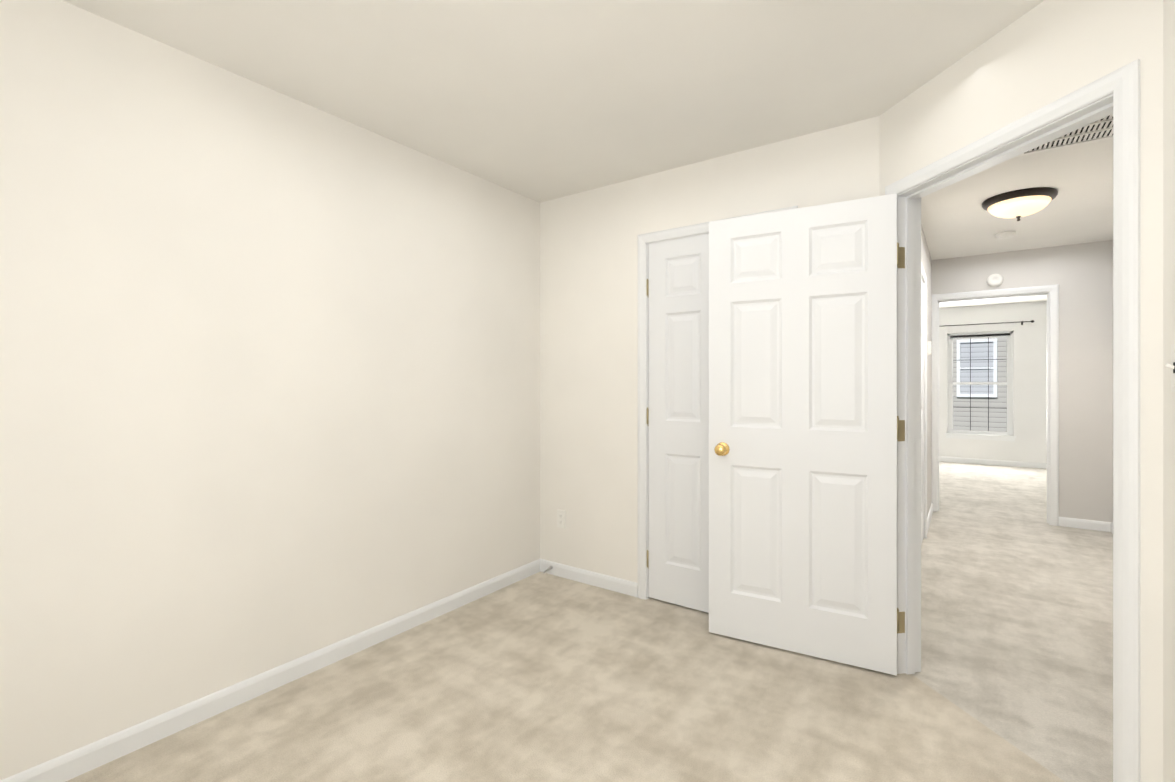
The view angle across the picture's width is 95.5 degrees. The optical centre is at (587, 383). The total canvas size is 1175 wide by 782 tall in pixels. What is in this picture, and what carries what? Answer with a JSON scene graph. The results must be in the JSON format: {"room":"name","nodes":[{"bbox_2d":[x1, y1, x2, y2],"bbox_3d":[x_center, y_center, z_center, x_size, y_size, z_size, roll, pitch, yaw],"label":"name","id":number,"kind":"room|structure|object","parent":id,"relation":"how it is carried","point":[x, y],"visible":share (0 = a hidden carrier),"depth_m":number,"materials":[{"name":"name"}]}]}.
{"room":"empty bedroom","nodes":[
{"label":"empty bedroom","id":0,"kind":"room"},
{"bbox_2d":[0,0,539,780],"bbox_3d":[-1.318,0.023,2.227,0.120,2.440,3.540,0,0,35],"label":"wall","id":1,"kind":"structure","parent":0,"point":[268,378],"depth_m":2.02,"materials":[{"name":"beige paint"}]},
{"bbox_2d":[0,559,539,781],"bbox_3d":[-1.264,1.203,2.189,0.013,0.080,3.300,0,0,35],"label":"baseboard","id":2,"kind":"structure","parent":1,"relation":"attached to","point":[81,760],"depth_m":2.07,"materials":[{"name":"white wood"}]},
{"bbox_2d":[62,0,1112,307],"bbox_3d":[2.527,-1.257,4.084,5.200,0.120,11.980,0,0,35],"label":"ceiling","id":3,"kind":"structure","parent":0,"point":[542,100],"depth_m":2.08,"materials":[{"name":"paint"}]},
{"bbox_2d":[995,231,1015,238],"bbox_3d":[3.336,-1.180,4.257,0.130,0.034,0.130,0,0,35],"label":"smoke detector","id":4,"kind":"object","parent":3,"relation":"attached to","point":[1006,235],"visible":1,"depth_m":4.22,"materials":[{"name":"white plastic"}]},
{"bbox_2d":[982,187,1057,220],"bbox_3d":[2.785,-1.122,3.446,0.384,0.150,0.384,0,0,35],"label":"light","id":5,"kind":"object","parent":3,"relation":"attached to","point":[1017,204],"visible":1,"depth_m":3.35,"materials":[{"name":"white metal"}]},
{"bbox_2d":[1017,114,1112,156],"bbox_3d":[2.318,-1.191,2.374,0.600,0.010,0.610,0,0,35],"label":"ceiling vent","id":6,"kind":"object","parent":3,"relation":"in","point":[1100,130],"visible":0.19,"depth_m":2.58,"materials":[{"name":"white plastic"}]},
{"bbox_2d":[66,461,1112,781],"bbox_3d":[2.527,1.303,4.084,5.200,0.120,11.980,0,0,35],"label":"floor","id":7,"kind":"structure","parent":0,"point":[541,677],"depth_m":2.12,"materials":[{"name":"beige carpet"}]},
{"bbox_2d":[540,116,878,582],"bbox_3d":[0.531,0.023,3.011,1.987,2.440,0.120,0,0,35],"label":"wall","id":8,"kind":"structure","parent":0,"point":[589,362],"depth_m":3.21,"materials":[{"name":"beige paint"}]},
{"bbox_2d":[557,509,565,528],"bbox_3d":[-0.170,0.873,3.430,0.070,0.115,0.010,0,0,35],"label":"outlet","id":9,"kind":"object","parent":8,"relation":"attached to","point":[561,518],"visible":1,"depth_m":3.42,"materials":[{"name":"white plastic"}]},
{"bbox_2d":[540,559,637,596],"bbox_3d":[-0.001,1.203,3.308,0.718,0.080,0.013,0,0,35],"label":"baseboard","id":10,"kind":"structure","parent":8,"relation":"attached to","point":[607,582],"depth_m":3.28,"materials":[{"name":"white wood"}]},
{"bbox_2d":[647,234,708,612],"bbox_3d":[0.649,0.216,2.841,0.771,2.030,0.099,0,0,35],"label":"closet door","id":11,"kind":"structure","parent":8,"relation":"in","point":[678,421],"depth_m":2.96,"materials":[{"name":"white wood"}]},
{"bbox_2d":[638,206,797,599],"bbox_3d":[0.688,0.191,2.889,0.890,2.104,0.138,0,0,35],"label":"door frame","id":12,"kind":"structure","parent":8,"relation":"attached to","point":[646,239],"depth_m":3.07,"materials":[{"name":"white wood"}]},
{"bbox_2d":[921,224,931,516],"bbox_3d":[2.366,0.023,3.909,0.120,2.440,3.470,0,0,35],"label":"wall","id":13,"kind":"structure","parent":0,"point":[926,261],"depth_m":4.76,"materials":[{"name":"paint"}]},
{"bbox_2d":[921,279,923,543],"bbox_3d":[2.454,0.216,3.967,0.035,2.030,0.762,0,0,35],"label":"hall door","id":14,"kind":"structure","parent":13,"relation":"in","point":[922,409],"depth_m":4.18,"materials":[{"name":"white wood"}]},
{"bbox_2d":[921,263,926,538],"bbox_3d":[2.430,0.191,3.984,0.138,2.104,0.890,0,0,35],"label":"door frame","id":15,"kind":"structure","parent":13,"relation":"attached to","point":[923,277],"depth_m":4.27,"materials":[{"name":"white wood"}]},
{"bbox_2d":[928,341,930,354],"bbox_3d":[3.006,-0.307,4.687,0.024,0.120,0.080,0,0,35],"label":"thermostat","id":16,"kind":"object","parent":13,"relation":"attached to","point":[929,348],"visible":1,"depth_m":4.66,"materials":[{"name":"white plastic"}]},
{"bbox_2d":[927,503,932,532],"bbox_3d":[3.044,1.203,4.759,0.025,0.080,1.085,0,0,35],"label":"baseboard","id":17,"kind":"structure","parent":13,"relation":"attached to","point":[930,513],"depth_m":4.78,"materials":[{"name":"white wood"}]},
{"bbox_2d":[939,301,1046,462],"bbox_3d":[6.212,0.023,8.151,2.940,2.440,0.120,0,0,35],"label":"wall","id":18,"kind":"structure","parent":0,"point":[1029,444],"depth_m":7.94,"materials":[{"name":"paint"}]},
{"bbox_2d":[945,331,1015,440],"bbox_3d":[6.055,0.040,8.241,0.880,1.655,0.145,0,0,35],"label":"room window","id":19,"kind":"structure","parent":18,"relation":"in","point":[982,435],"depth_m":8.22,"materials":[{"name":"wood"},{"name":"white painted wood"}]},
{"bbox_2d":[939,320,1033,326],"bbox_3d":[5.948,-0.892,8.207,1.425,0.060,0.094,0,0,35],"label":"curtain rod","id":20,"kind":"object","parent":18,"relation":"attached to","point":[1031,321],"visible":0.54,"depth_m":8.04,"materials":[{"name":"black metal"}]},
{"bbox_2d":[939,456,1046,468],"bbox_3d":[6.174,1.203,8.097,2.640,0.080,0.013,0,0,35],"label":"baseboard","id":21,"kind":"structure","parent":18,"relation":"attached to","point":[995,462],"depth_m":8.08,"materials":[{"name":"white wood"}]},
{"bbox_2d":[879,0,1162,781],"bbox_3d":[1.438,0.023,1.951,0.115,2.440,1.159,0,0,-10],"label":"wall","id":22,"kind":"structure","parent":0,"point":[1042,54],"depth_m":1.50,"materials":[{"name":"beige paint"}]},
{"bbox_2d":[709,193,898,675],"bbox_3d":[0.963,0.216,2.455,0.816,2.030,0.163,0,0,29],"label":"bedroom door","id":23,"kind":"structure","parent":22,"relation":"in","point":[803,427],"depth_m":2.42,"materials":[{"name":"white wood"}]},
{"bbox_2d":[885,59,1139,781],"bbox_3d":[1.440,0.191,1.887,0.132,2.104,0.935,0,0,-10],"label":"door frame","id":24,"kind":"structure","parent":22,"relation":"attached to","point":[1116,93],"depth_m":1.47,"materials":[{"name":"white wood"}]},
{"bbox_2d":[932,240,1111,521],"bbox_3d":[4.229,0.023,4.641,2.310,2.440,0.120,0,0,35],"label":"wall","id":25,"kind":"structure","parent":0,"point":[1080,274],"depth_m":4.58,"materials":[{"name":"paint"}]},
{"bbox_2d":[987,274,1002,286],"bbox_3d":[3.739,-0.947,4.893,0.120,0.120,0.036,0,0,35],"label":"smoke detector","id":26,"kind":"object","parent":25,"relation":"attached to","point":[994,280],"visible":1,"depth_m":4.88,"materials":[{"name":"white plastic"}]},
{"bbox_2d":[932,284,1058,525],"bbox_3d":[3.760,0.191,4.974,0.944,2.104,0.155,0,0,35],"label":"door frame","id":27,"kind":"structure","parent":25,"relation":"attached to","point":[1051,292],"depth_m":4.72,"materials":[{"name":"white wood"}]},
{"bbox_2d":[1059,517,1108,531],"bbox_3d":[4.235,1.203,4.555,0.316,0.080,0.013,0,0,35],"label":"baseboard","id":28,"kind":"structure","parent":25,"relation":"attached to","point":[1086,524],"depth_m":4.55,"materials":[{"name":"white wood"}]},
{"bbox_2d":[1112,240,1112,522],"bbox_3d":[3.111,0.023,2.558,0.120,2.440,4.570,0,0,35],"label":"wall","id":29,"kind":"structure","parent":0,"point":[1112,381],"depth_m":4.45,"materials":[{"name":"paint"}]},
{"bbox_2d":[1109,522,1112,533],"bbox_3d":[3.086,1.203,2.639,0.013,0.080,4.470,0,0,35],"label":"baseboard","id":30,"kind":"structure","parent":29,"relation":"attached to","point":[1110,523],"depth_m":4.45,"materials":[{"name":"white wood"}]},
{"bbox_2d":[1163,0,1174,781],"bbox_3d":[0.749,0.023,0.238,0.120,2.440,2.690,0,0,35],"label":"wall","id":31,"kind":"structure","parent":0,"point":[1168,394],"depth_m":1.33,"materials":[{"name":"beige paint"}]},
{"bbox_2d":[1165,344,1174,391],"bbox_3d":[1.398,-0.037,1.276,0.023,0.115,0.070,0,0,35],"label":"switch plate","id":32,"kind":"object","parent":31,"relation":"attached to","point":[1172,365],"visible":0.98,"depth_m":1.28,"materials":[{"name":"white plastic"}]},
{"bbox_3d":[7.309,5.343,10.819,20.000,0.200,4.900,0,0,35],"label":"ground","id":33,"kind":"structure","parent":0,"visible":0},
{"bbox_2d":[953,336,1006,431],"bbox_3d":[9.078,-1.258,12.445,17.000,13.000,0.200,0,0,35],"label":"siding","id":34,"kind":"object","parent":33,"relation":"on","point":[997,417],"depth_m":12.27,"materials":[{"name":"white plastic"}]},
{"bbox_2d":[957,338,996,396],"bbox_3d":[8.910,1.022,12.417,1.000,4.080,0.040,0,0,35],"label":"window","id":35,"kind":"structure","parent":34,"relation":"attached to","point":[979,368],"depth_m":12.34,"materials":[{"name":"white glass"}]}
]}

